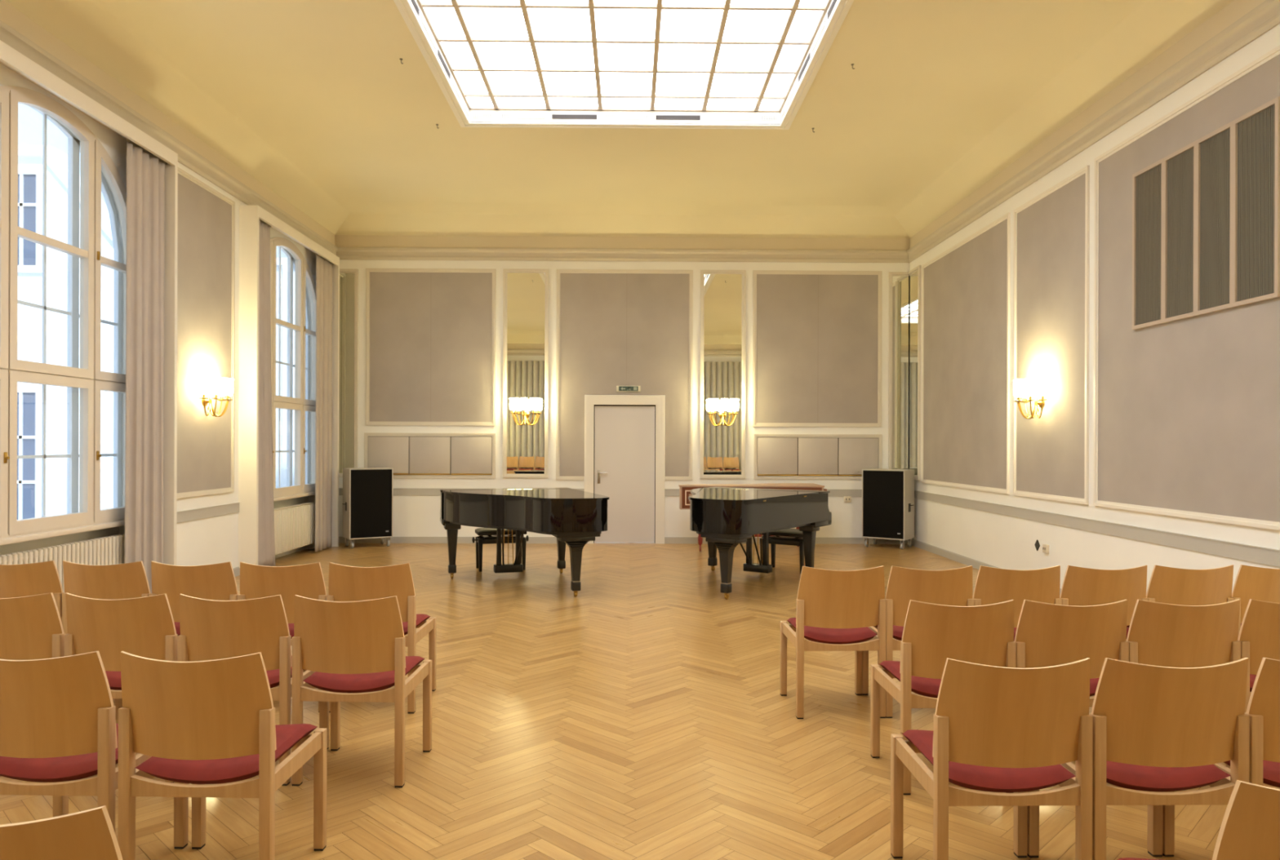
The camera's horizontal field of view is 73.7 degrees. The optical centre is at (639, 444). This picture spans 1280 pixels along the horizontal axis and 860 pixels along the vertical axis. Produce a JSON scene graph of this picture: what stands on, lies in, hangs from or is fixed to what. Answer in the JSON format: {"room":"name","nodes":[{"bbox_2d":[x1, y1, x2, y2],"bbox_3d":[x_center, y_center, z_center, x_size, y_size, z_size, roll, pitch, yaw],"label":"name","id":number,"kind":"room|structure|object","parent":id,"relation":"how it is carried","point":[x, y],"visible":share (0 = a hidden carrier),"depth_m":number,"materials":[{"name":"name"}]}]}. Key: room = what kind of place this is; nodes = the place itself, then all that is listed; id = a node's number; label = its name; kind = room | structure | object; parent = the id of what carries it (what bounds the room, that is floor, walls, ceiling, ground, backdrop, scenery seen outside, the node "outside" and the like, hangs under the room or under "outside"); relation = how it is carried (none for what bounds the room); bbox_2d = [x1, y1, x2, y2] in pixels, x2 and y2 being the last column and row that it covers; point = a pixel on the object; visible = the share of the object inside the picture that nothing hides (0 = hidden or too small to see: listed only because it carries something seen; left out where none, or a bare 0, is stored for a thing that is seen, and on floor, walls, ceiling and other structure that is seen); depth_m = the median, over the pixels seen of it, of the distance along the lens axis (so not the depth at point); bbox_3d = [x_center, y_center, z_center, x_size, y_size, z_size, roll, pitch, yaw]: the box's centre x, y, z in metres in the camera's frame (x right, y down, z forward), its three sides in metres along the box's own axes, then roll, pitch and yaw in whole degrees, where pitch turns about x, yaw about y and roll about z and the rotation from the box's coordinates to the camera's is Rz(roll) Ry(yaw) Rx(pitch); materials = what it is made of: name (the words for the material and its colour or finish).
{"room":"music room","nodes":[
{"label":"music room","id":0,"kind":"room"},
{"bbox_2d":[0,63,316,568],"bbox_3d":[-4.496,-0.719,5.736,0.222,4.350,14.020,0,0,-1],"label":"wall","id":1,"kind":"structure","parent":0,"point":[208,247],"depth_m":8.68,"materials":[{"name":"beige paint"}]},
{"bbox_2d":[0,534,124,592],"bbox_3d":[-4.454,1.062,6.347,0.230,0.590,1.800,0,0,-1],"label":"radiator","id":2,"kind":"object","parent":1,"relation":"attached to","point":[108,550],"visible":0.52,"depth_m":6.60,"materials":[{"name":"beige metal"}]},
{"bbox_2d":[0,40,177,565],"bbox_3d":[-4.315,-0.597,6.439,0.202,4.108,2.720,0,0,-1],"label":"window surround","id":3,"kind":"object","parent":1,"relation":"attached to","point":[10,58],"visible":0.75,"depth_m":7.75,"materials":[{"name":"beige paint"}]},
{"bbox_2d":[124,138,167,593],"bbox_3d":[-4.299,-0.558,7.407,0.075,4.000,0.647,0,0,-1],"label":"curtain","id":4,"kind":"object","parent":3,"relation":"hanging from","point":[144,280],"visible":0.91,"depth_m":7.38,"materials":[{"name":"grey fabric"}]},
{"bbox_2d":[0,85,239,545],"bbox_3d":[-4.446,-0.913,4.247,0.235,3.340,10.440,0,0,-1],"label":"window","id":5,"kind":"structure","parent":1,"relation":"in","point":[94,157],"depth_m":6.81,"materials":[{"name":"beige paint"}]},
{"bbox_2d":[198,376,233,417],"bbox_3d":[-4.294,-0.474,8.689,0.279,0.392,0.470,0,0,-1],"label":"wall sconce","id":6,"kind":"object","parent":1,"relation":"attached to","point":[224,387],"visible":1,"depth_m":8.63,"materials":[{"name":"gold metal"}]},
{"bbox_2d":[238,204,339,568],"bbox_3d":[-4.367,-0.597,10.808,0.202,4.108,2.680,0,0,-1],"label":"window surround","id":7,"kind":"object","parent":1,"relation":"attached to","point":[250,215],"visible":0.82,"depth_m":9.47,"materials":[{"name":"beige paint"}]},
{"bbox_2d":[257,219,275,566],"bbox_3d":[-4.322,-0.558,9.851,0.072,4.000,0.619,0,0,-1],"label":"curtain","id":8,"kind":"object","parent":7,"relation":"hanging from","point":[266,546],"visible":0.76,"depth_m":9.84,"materials":[{"name":"grey fabric"}]},
{"bbox_2d":[315,253,333,551],"bbox_3d":[-4.346,-0.558,11.727,0.075,4.000,0.684,0,0,-1],"label":"curtain","id":9,"kind":"object","parent":7,"relation":"hanging from","point":[323,459],"visible":1,"depth_m":11.73,"materials":[{"name":"grey fabric"}]},
{"bbox_2d":[270,237,315,501],"bbox_3d":[-4.525,-0.946,10.811,0.235,3.275,2.300,0,0,-1],"label":"window","id":10,"kind":"structure","parent":1,"relation":"in","point":[301,404],"depth_m":11.24,"materials":[{"name":"beige paint"}]},
{"bbox_2d":[273,502,315,555],"bbox_3d":[-4.507,1.067,10.816,0.232,0.558,1.500,0,0,-1],"label":"radiator","id":11,"kind":"object","parent":1,"relation":"attached to","point":[294,525],"visible":0.83,"depth_m":10.84,"materials":[{"name":"beige metal"}]},
{"bbox_2d":[338,259,909,537],"bbox_3d":[-0.251,-0.706,12.687,9.080,4.350,0.222,0,0,-1],"label":"wall","id":12,"kind":"structure","parent":0,"point":[430,332],"depth_m":12.59,"materials":[{"name":"beige paint"}]},
{"bbox_2d":[338,269,358,477],"bbox_3d":[-4.337,-1.038,12.532,0.388,3.060,0.034,0,0,-1],"label":"wall mirror","id":13,"kind":"object","parent":12,"relation":"attached to","point":[348,278],"visible":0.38,"depth_m":12.54,"materials":[{"name":"silver metal"}]},
{"bbox_2d":[368,436,492,475],"bbox_3d":[-3.089,0.172,12.549,1.825,0.566,0.030,0,0,-1],"label":"wall panel","id":14,"kind":"object","parent":12,"relation":"attached to","point":[407,455],"visible":0.85,"depth_m":12.55,"materials":[{"name":"grey"}]},
{"bbox_2d":[338,488,584,495],"bbox_3d":[-2.657,0.708,12.560,3.673,0.108,0.018,0,0,-1],"label":"chair rail","id":15,"kind":"object","parent":12,"relation":"attached to","point":[397,491],"visible":0.36,"depth_m":12.55,"materials":[{"name":"grey paint"}]},
{"bbox_2d":[502,268,548,477],"bbox_3d":[-1.682,-1.040,12.564,0.666,3.070,0.034,0,0,-1],"label":"wall mirror","id":16,"kind":"object","parent":12,"relation":"attached to","point":[525,291],"visible":1,"depth_m":12.57,"materials":[{"name":"silver metal"}]},
{"bbox_2d":[509,397,541,425],"bbox_3d":[-1.678,-0.471,12.419,0.470,0.392,0.279,0,0,-1],"label":"wall sconce","id":17,"kind":"object","parent":16,"relation":"attached to","point":[535,403],"visible":1,"depth_m":12.36,"materials":[{"name":"gold metal"}]},
{"bbox_2d":[338,537,907,544],"bbox_3d":[-0.256,1.422,12.589,8.480,0.095,0.018,0,0,-1],"label":"baseboard","id":18,"kind":"structure","parent":12,"relation":"attached to","point":[341,540],"depth_m":12.57,"materials":[{"name":"grey paint"}]},
{"bbox_2d":[584,395,665,543],"bbox_3d":[-0.228,0.377,12.636,1.185,2.185,0.145,0,0,-1],"label":"door","id":19,"kind":"structure","parent":12,"relation":"in","point":[624,447],"depth_m":12.66,"materials":[{"name":"white paint"}]},
{"bbox_2d":[616,386,640,391],"bbox_3d":[-0.170,-0.815,12.573,0.354,0.086,0.036,0,0,-1],"label":"exit sign","id":20,"kind":"object","parent":12,"relation":"attached to","point":[619,388],"visible":1,"depth_m":12.56,"materials":[{"name":"beige"}]},
{"bbox_2d":[699,270,746,478],"bbox_3d":[1.223,-1.029,12.599,0.669,3.075,0.034,0,0,-1],"label":"wall mirror","id":21,"kind":"object","parent":12,"relation":"attached to","point":[722,292],"visible":1,"depth_m":12.61,"materials":[{"name":"silver metal"}]},
{"bbox_2d":[707,398,739,426],"bbox_3d":[1.222,-0.462,12.454,0.470,0.392,0.279,0,0,-1],"label":"wall sconce","id":22,"kind":"object","parent":21,"relation":"attached to","point":[713,404],"visible":1,"depth_m":12.39,"materials":[{"name":"gold metal"}]},
{"bbox_2d":[664,488,862,497],"bbox_3d":[2.175,0.723,12.618,3.622,0.108,0.018,0,0,-1],"label":"chair rail","id":23,"kind":"object","parent":12,"relation":"attached to","point":[668,492],"visible":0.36,"depth_m":12.62,"materials":[{"name":"grey paint"}]},
{"bbox_2d":[757,437,878,475],"bbox_3d":[2.633,0.189,12.617,1.800,0.566,0.030,0,0,-1],"label":"wall panel","id":24,"kind":"object","parent":12,"relation":"attached to","point":[776,456],"visible":0.93,"depth_m":12.62,"materials":[{"name":"beige"}]},
{"bbox_2d":[888,271,909,469],"bbox_3d":[3.858,-1.013,12.630,0.353,3.060,0.034,0,0,-1],"label":"wall mirror","id":25,"kind":"object","parent":12,"relation":"attached to","point":[898,322],"visible":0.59,"depth_m":12.64,"materials":[{"name":"silver metal"}]},
{"bbox_2d":[0,0,1266,250],"bbox_3d":[-0.161,-3.115,5.838,8.480,0.530,13.520,0,0,-1],"label":"ceiling","id":26,"kind":"structure","parent":0,"point":[313,106],"depth_m":8.82,"materials":[{"name":"beige paint"}]},
{"bbox_2d":[393,0,853,129],"bbox_3d":[-0.111,-3.502,5.349,3.495,0.288,7.510,0,0,-1],"label":"window","id":27,"kind":"structure","parent":26,"relation":"in","point":[731,64],"depth_m":7.82,"materials":[{"name":"white glass"}]},
{"bbox_2d":[411,0,419,15],"bbox_3d":[-1.766,-3.450,6.577,0.006,0.046,0.502,0,0,-1],"label":"grille","id":28,"kind":"object","parent":27,"relation":"attached to","point":[415,7],"depth_m":6.72,"materials":[{"name":"grey metal"}]},
{"bbox_2d":[437,49,450,79],"bbox_3d":[-1.780,-3.450,7.761,0.006,0.046,0.502,0,0,-1],"label":"grille","id":29,"kind":"object","parent":27,"relation":"attached to","point":[440,57],"depth_m":7.75,"materials":[{"name":"grey metal"}]},
{"bbox_2d":[551,114,596,119],"bbox_3d":[-0.690,-3.447,8.989,0.471,0.046,0.006,0,0,-1],"label":"grille","id":30,"kind":"object","parent":27,"relation":"attached to","point":[553,116],"depth_m":8.99,"materials":[{"name":"grey metal"}]},
{"bbox_2d":[655,115,700,119],"bbox_3d":[0.402,-3.444,9.002,0.469,0.046,0.006,0,0,-1],"label":"grille","id":31,"kind":"object","parent":27,"relation":"attached to","point":[657,117],"depth_m":9.00,"materials":[{"name":"grey metal"}]},
{"bbox_2d":[798,53,809,81],"bbox_3d":[1.498,-3.441,7.801,0.006,0.046,0.502,0,0,-1],"label":"grille","id":32,"kind":"object","parent":27,"relation":"attached to","point":[806,61],"depth_m":7.79,"materials":[{"name":"grey metal"}]},
{"bbox_2d":[826,0,836,19],"bbox_3d":[1.513,-3.441,6.617,0.006,0.046,0.502,0,0,-1],"label":"grille","id":33,"kind":"object","parent":27,"relation":"attached to","point":[833,3],"depth_m":6.74,"materials":[{"name":"grey metal"}]},
{"bbox_2d":[0,542,1274,859],"bbox_3d":[-0.175,1.471,5.832,9.080,0.003,14.291,0,0,-1],"label":"floor","id":34,"kind":"structure","parent":0,"point":[641,714],"depth_m":4.11,"materials":[{"name":"brown wood"}]},
{"bbox_2d":[0,560,64,622],"bbox_3d":[-3.426,1.049,4.894,0.481,0.822,0.529,0,0,2],"label":"wooden chair","id":35,"kind":"object","parent":34,"relation":"on","point":[21,580],"visible":0.16,"depth_m":4.67,"materials":[{"name":"brown wood"}]},
{"bbox_2d":[0,592,122,724],"bbox_3d":[-2.742,1.051,3.890,0.481,0.822,0.529,0,0,2],"label":"wooden chair","id":36,"kind":"object","parent":34,"relation":"on","point":[31,627],"visible":0.25,"depth_m":3.67,"materials":[{"name":"brown wood"}]},
{"bbox_2d":[0,805,123,859],"bbox_3d":[-1.168,1.056,1.734,0.481,0.822,0.529,0,0,1],"label":"wooden chair","id":37,"kind":"object","parent":34,"relation":"on","point":[89,834],"visible":1,"depth_m":1.50,"materials":[{"name":"brown wood"}]},
{"bbox_2d":[0,651,188,848],"bbox_3d":[-1.896,1.053,2.864,0.481,0.822,0.529,0,0,1],"label":"wooden chair","id":38,"kind":"object","parent":34,"relation":"on","point":[58,726],"visible":0.8,"depth_m":2.66,"materials":[{"name":"brown wood"}]},
{"bbox_2d":[0,724,118,782],"bbox_3d":[-1.895,1.040,2.914,0.409,0.082,0.429,0,0,1],"label":"seat cushion","id":39,"kind":"object","parent":38,"relation":"on","point":[69,769],"depth_m":2.72,"materials":[{"name":"red fabric"}]},
{"bbox_2d":[62,560,151,634],"bbox_3d":[-2.935,1.050,4.880,0.481,0.822,0.529,0,0,2],"label":"wooden chair","id":40,"kind":"object","parent":34,"relation":"on","point":[126,580],"visible":0.15,"depth_m":4.65,"materials":[{"name":"brown wood"}]},
{"bbox_2d":[64,592,177,782],"bbox_3d":[-2.243,1.052,3.874,0.481,0.822,0.529,0,0,2],"label":"wooden chair","id":41,"kind":"object","parent":34,"relation":"on","point":[143,627],"visible":0.38,"depth_m":3.66,"materials":[{"name":"brown wood"}]},
{"bbox_2d":[105,671,121,690],"bbox_3d":[-2.242,1.039,3.924,0.409,0.082,0.429,0,0,2],"label":"seat cushion","id":42,"kind":"object","parent":41,"relation":"on","point":[114,679],"depth_m":3.73,"materials":[{"name":"red fabric"}]},
{"bbox_2d":[150,561,239,635],"bbox_3d":[-2.445,1.052,4.867,0.481,0.822,0.529,0,0,2],"label":"wooden chair","id":43,"kind":"object","parent":34,"relation":"on","point":[217,582],"visible":0.22,"depth_m":4.64,"materials":[{"name":"brown wood"}]},
{"bbox_2d":[117,651,326,859],"bbox_3d":[-1.386,1.055,2.852,0.481,0.822,0.529,0,0,1],"label":"wooden chair","id":44,"kind":"object","parent":34,"relation":"on","point":[204,725],"visible":1,"depth_m":2.66,"materials":[{"name":"brown wood"}]},
{"bbox_2d":[135,724,317,784],"bbox_3d":[-1.385,1.042,2.902,0.409,0.082,0.429,0,0,1],"label":"seat cushion","id":45,"kind":"object","parent":44,"relation":"on","point":[221,771],"depth_m":2.72,"materials":[{"name":"red fabric"}]},
{"bbox_2d":[177,594,328,786],"bbox_3d":[-1.745,1.054,3.857,0.481,0.822,0.529,0,0,2],"label":"wooden chair","id":46,"kind":"object","parent":34,"relation":"on","point":[211,629],"visible":0.44,"depth_m":3.65,"materials":[{"name":"brown wood"}]},
{"bbox_2d":[266,656,303,688],"bbox_3d":[-1.743,1.041,3.908,0.409,0.082,0.429,0,0,2],"label":"seat cushion","id":47,"kind":"object","parent":46,"relation":"on","point":[273,675],"depth_m":3.73,"materials":[{"name":"red fabric"}]},
{"bbox_2d":[238,561,327,712],"bbox_3d":[-1.954,1.053,4.853,0.481,0.822,0.529,0,0,2],"label":"wooden chair","id":48,"kind":"object","parent":34,"relation":"on","point":[307,580],"visible":0.3,"depth_m":4.63,"materials":[{"name":"brown wood"}]},
{"bbox_2d":[291,595,431,787],"bbox_3d":[-1.246,1.055,3.841,0.481,0.822,0.529,0,0,2],"label":"wooden chair","id":49,"kind":"object","parent":34,"relation":"on","point":[355,651],"visible":1,"depth_m":3.64,"materials":[{"name":"brown wood"}]},
{"bbox_2d":[302,656,424,693],"bbox_3d":[-1.244,1.042,3.891,0.409,0.082,0.429,0,0,2],"label":"seat cushion","id":50,"kind":"object","parent":49,"relation":"on","point":[374,682],"depth_m":3.70,"materials":[{"name":"red fabric"}]},
{"bbox_2d":[342,467,393,548],"bbox_3d":[-3.893,0.901,12.143,0.636,1.115,0.428,0,0,-32],"label":"loudspeaker","id":51,"kind":"object","parent":34,"relation":"on","point":[367,492],"visible":1,"depth_m":11.98,"materials":[{"name":"black"}]},
{"bbox_2d":[326,562,436,713],"bbox_3d":[-1.463,1.055,4.839,0.481,0.822,0.529,0,0,2],"label":"wooden chair","id":52,"kind":"object","parent":34,"relation":"on","point":[346,583],"visible":0.42,"depth_m":4.63,"materials":[{"name":"brown wood"}]},
{"bbox_2d":[402,613,430,635],"bbox_3d":[-1.461,1.042,4.889,0.409,0.082,0.429,0,0,2],"label":"seat cushion","id":53,"kind":"object","parent":52,"relation":"on","point":[420,618],"depth_m":4.92,"materials":[{"name":"red fabric"}]},
{"bbox_2d":[471,528,528,572],"bbox_3d":[-1.633,1.225,9.999,0.660,0.480,0.340,0,0,-17],"label":"piano bench","id":54,"kind":"object","parent":34,"relation":"on","point":[486,535],"visible":0.63,"depth_m":9.88,"materials":[{"name":"black wood"}]},
{"bbox_2d":[475,528,526,535],"bbox_3d":[-1.633,1.018,9.999,0.560,0.065,0.340,0,0,-17],"label":"seat cushion","id":55,"kind":"object","parent":54,"relation":"on","point":[480,531],"depth_m":9.85,"materials":[{"name":"black leather"}]},
{"bbox_2d":[439,487,609,596],"bbox_3d":[-1.254,0.985,8.809,1.462,0.961,2.079,0,0,-17],"label":"grand piano","id":56,"kind":"object","parent":34,"relation":"on","point":[575,517],"visible":1,"depth_m":8.42,"materials":[{"name":"black paint"}]},
{"bbox_2d":[678,483,826,551],"bbox_3d":[1.542,1.021,12.008,2.020,0.905,0.762,0,0,-1],"label":"harpsichord","id":57,"kind":"object","parent":34,"relation":"on","point":[684,490],"visible":0.32,"depth_m":11.64,"materials":[{"name":"beige paint"}]},
{"bbox_2d":[688,487,831,599],"bbox_3d":[0.932,0.992,8.974,1.462,0.961,2.079,0,0,36],"label":"grand piano","id":58,"kind":"object","parent":34,"relation":"on","point":[727,517],"visible":0.95,"depth_m":8.28,"materials":[{"name":"black paint"}]},
{"bbox_2d":[759,528,814,573],"bbox_3d":[1.717,1.235,9.948,0.660,0.480,0.340,0,0,36],"label":"piano bench","id":59,"kind":"object","parent":34,"relation":"on","point":[793,537],"visible":0.45,"depth_m":9.82,"materials":[{"name":"black wood"}]},
{"bbox_2d":[759,528,803,537],"bbox_3d":[1.717,1.028,9.948,0.560,0.065,0.340,0,0,36],"label":"seat cushion","id":60,"kind":"object","parent":59,"relation":"on","point":[787,533],"depth_m":9.81,"materials":[{"name":"black leather"}]},
{"bbox_2d":[779,565,886,719],"bbox_3d":[1.075,1.062,4.768,0.481,0.822,0.529,0,0,-2],"label":"wooden chair","id":61,"kind":"object","parent":34,"relation":"on","point":[835,610],"visible":0.99,"depth_m":4.57,"materials":[{"name":"brown wood"}]},
{"bbox_2d":[786,617,877,644],"bbox_3d":[1.073,1.049,4.818,0.409,0.082,0.429,0,0,-2],"label":"seat cushion","id":62,"kind":"object","parent":61,"relation":"on","point":[815,635],"depth_m":4.63,"materials":[{"name":"red fabric"}]},
{"bbox_2d":[862,468,914,549],"bbox_3d":[3.585,0.923,12.261,0.656,1.115,0.428,0,0,36],"label":"loudspeaker","id":63,"kind":"object","parent":34,"relation":"on","point":[887,495],"visible":1,"depth_m":12.10,"materials":[{"name":"beige"}]},
{"bbox_2d":[862,565,974,718],"bbox_3d":[1.556,1.064,4.788,0.481,0.822,0.529,0,0,-2],"label":"wooden chair","id":64,"kind":"object","parent":34,"relation":"on","point":[953,587],"visible":0.4,"depth_m":4.58,"materials":[{"name":"brown wood"}]},
{"bbox_2d":[875,625,903,640],"bbox_3d":[1.554,1.051,4.838,0.409,0.082,0.429,0,0,-2],"label":"seat cushion","id":65,"kind":"object","parent":64,"relation":"on","point":[897,630],"depth_m":4.64,"materials":[{"name":"red fabric"}]},
{"bbox_2d":[870,600,1016,795],"bbox_3d":[1.338,1.063,3.779,0.481,0.822,0.529,0,0,-2],"label":"wooden chair","id":66,"kind":"object","parent":34,"relation":"on","point":[933,633],"visible":0.66,"depth_m":3.58,"materials":[{"name":"brown wood"}]},
{"bbox_2d":[879,661,941,697],"bbox_3d":[1.336,1.050,3.829,0.409,0.082,0.429,0,0,-2],"label":"seat cushion","id":67,"kind":"object","parent":66,"relation":"on","point":[923,686],"depth_m":3.69,"materials":[{"name":"red fabric"}]},
{"bbox_2d":[890,657,1093,859],"bbox_3d":[1.145,1.062,2.807,0.481,0.822,0.529,0,0,-1],"label":"wooden chair","id":68,"kind":"object","parent":34,"relation":"on","point":[999,731],"visible":1,"depth_m":2.61,"materials":[{"name":"brown wood"}]},
{"bbox_2d":[901,729,1075,792],"bbox_3d":[1.144,1.049,2.857,0.409,0.082,0.429,0,0,-1],"label":"seat cushion","id":69,"kind":"object","parent":68,"relation":"on","point":[995,780],"depth_m":2.67,"materials":[{"name":"red fabric"}]},
{"bbox_2d":[972,565,1062,640],"bbox_3d":[2.038,1.065,4.808,0.481,0.822,0.529,0,0,-2],"label":"wooden chair","id":70,"kind":"object","parent":34,"relation":"on","point":[993,585],"visible":0.19,"depth_m":4.58,"materials":[{"name":"brown wood"}]},
{"bbox_2d":[1013,599,1128,789],"bbox_3d":[1.821,1.065,3.794,0.481,0.822,0.529,0,0,-2],"label":"wooden chair","id":71,"kind":"object","parent":34,"relation":"on","point":[1047,635],"visible":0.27,"depth_m":3.58,"materials":[{"name":"brown wood"}]},
{"bbox_2d":[1089,678,1098,696],"bbox_3d":[1.820,1.051,3.844,0.409,0.082,0.429,0,0,-2],"label":"seat cushion","id":72,"kind":"object","parent":71,"relation":"on","point":[1093,682],"depth_m":3.66,"materials":[{"name":"red fabric"}]},
{"bbox_2d":[1059,564,1148,640],"bbox_3d":[2.519,1.067,4.829,0.481,0.822,0.529,0,0,-2],"label":"wooden chair","id":73,"kind":"object","parent":34,"relation":"on","point":[1081,586],"visible":0.24,"depth_m":4.60,"materials":[{"name":"brown wood"}]},
{"bbox_2d":[1026,657,1249,859],"bbox_3d":[1.633,1.064,2.816,0.481,0.822,0.529,0,0,-1],"label":"wooden chair","id":74,"kind":"object","parent":34,"relation":"on","point":[1157,730],"visible":0.8,"depth_m":2.62,"materials":[{"name":"brown wood"}]},
{"bbox_2d":[1075,760,1231,791],"bbox_3d":[1.632,1.051,2.867,0.409,0.082,0.429,0,0,-1],"label":"seat cushion","id":75,"kind":"object","parent":74,"relation":"on","point":[1135,777],"depth_m":2.67,"materials":[{"name":"red fabric"}]},
{"bbox_2d":[1126,564,1234,628],"bbox_3d":[3.001,1.068,4.849,0.481,0.822,0.529,0,0,-2],"label":"wooden chair","id":76,"kind":"object","parent":34,"relation":"on","point":[1166,585],"visible":0.27,"depth_m":4.62,"materials":[{"name":"brown wood"}]},
{"bbox_2d":[1125,599,1240,790],"bbox_3d":[2.305,1.066,3.808,0.481,0.822,0.529,0,0,-2],"label":"wooden chair","id":77,"kind":"object","parent":34,"relation":"on","point":[1159,634],"visible":0.37,"depth_m":3.59,"materials":[{"name":"brown wood"}]},
{"bbox_2d":[1116,780,1279,859],"bbox_3d":[1.371,1.063,1.865,0.481,0.822,0.529,0,0,-1],"label":"wooden chair","id":78,"kind":"object","parent":34,"relation":"on","point":[1250,829],"visible":1,"depth_m":1.65,"materials":[{"name":"brown wood"}]},
{"bbox_2d":[1116,857,1167,859],"bbox_3d":[1.370,1.050,1.915,0.409,0.082,0.429,0,0,-1],"label":"seat cushion","id":79,"kind":"object","parent":78,"relation":"on","point":[1122,859],"depth_m":2.10,"materials":[{"name":"red fabric"}]},
{"bbox_2d":[1162,657,1279,857],"bbox_3d":[2.121,1.065,2.826,0.481,0.822,0.529,0,0,-1],"label":"wooden chair","id":80,"kind":"object","parent":34,"relation":"on","point":[1263,710],"visible":0.52,"depth_m":2.63,"materials":[{"name":"brown wood"}]},
{"bbox_2d":[1223,760,1279,787],"bbox_3d":[2.120,1.052,2.876,0.409,0.082,0.429,0,0,-1],"label":"seat cushion","id":81,"kind":"object","parent":80,"relation":"on","point":[1271,770],"depth_m":2.68,"materials":[{"name":"red fabric"}]},
{"bbox_2d":[1231,564,1279,638],"bbox_3d":[3.482,1.069,4.869,0.481,0.822,0.529,0,0,-2],"label":"wooden chair","id":82,"kind":"object","parent":34,"relation":"on","point":[1259,584],"visible":0.12,"depth_m":4.64,"materials":[{"name":"brown wood"}]},
{"bbox_2d":[1237,599,1279,712],"bbox_3d":[2.789,1.067,3.823,0.481,0.822,0.529,0,0,-2],"label":"wooden chair","id":83,"kind":"object","parent":34,"relation":"on","point":[1259,636],"visible":0.21,"depth_m":3.61,"materials":[{"name":"brown wood"}]},
{"bbox_2d":[909,23,1279,594],"bbox_3d":[4.161,-0.693,5.840,0.222,4.350,14.020,0,0,-1],"label":"wall","id":84,"kind":"structure","parent":0,"point":[1174,427],"depth_m":7.64,"materials":[{"name":"beige paint"}]},
{"bbox_2d":[0,0,1279,262],"bbox_3d":[-0.162,-2.785,5.838,8.480,0.180,13.520,0,0,-1],"label":"crown molding","id":85,"kind":"structure","parent":84,"relation":"attached to","point":[1265,16],"depth_m":8.98,"materials":[{"name":"beige paint"}]},
{"bbox_2d":[907,265,920,480],"bbox_3d":[3.977,-1.013,12.418,0.034,3.060,0.548,0,0,-1],"label":"wall mirror","id":86,"kind":"object","parent":84,"relation":"attached to","point":[914,285],"visible":0.76,"depth_m":12.39,"materials":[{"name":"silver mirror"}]},
{"bbox_2d":[909,538,1061,596],"bbox_3d":[4.056,1.435,5.889,0.018,0.095,13.520,0,0,-1],"label":"baseboard","id":87,"kind":"structure","parent":84,"relation":"attached to","point":[975,564],"depth_m":10.95,"materials":[{"name":"grey paint"}]},
{"bbox_2d":[1013,377,1048,419],"bbox_3d":[3.889,-0.449,8.547,0.279,0.392,0.470,0,0,-1],"label":"wall sconce","id":88,"kind":"object","parent":84,"relation":"attached to","point":[1023,388],"visible":1,"depth_m":8.48,"materials":[{"name":"gold metal"}]},
{"bbox_2d":[914,490,1279,567],"bbox_3d":[4.058,0.728,5.889,0.018,0.108,13.520,0,0,-1],"label":"chair rail","id":89,"kind":"object","parent":84,"relation":"attached to","point":[1270,557],"visible":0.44,"depth_m":7.01,"materials":[{"name":"grey paint"}]},
{"bbox_2d":[1132,96,1279,329],"bbox_3d":[4.048,-1.568,6.194,0.028,1.270,1.570,0,0,-1],"label":"air vent","id":90,"kind":"object","parent":84,"relation":"in","point":[1206,215],"visible":1,"depth_m":6.05,"materials":[{"name":"beige metal"}]},
{"label":"outside","id":91,"kind":"structure","parent":0,"visible":0},
{"bbox_3d":[-17.560,7.517,8.789,25.140,0.200,42.000,0,0,-1],"label":"ground","id":92,"kind":"structure","parent":91,"visible":0},
{"bbox_2d":[17,145,294,519],"bbox_3d":[-11.808,0.785,17.024,14.800,13.300,0.570,0,0,-1],"label":"building","id":93,"kind":"structure","parent":92,"relation":"on","point":[29,324],"depth_m":16.86,"materials":[{"name":"white paint"}]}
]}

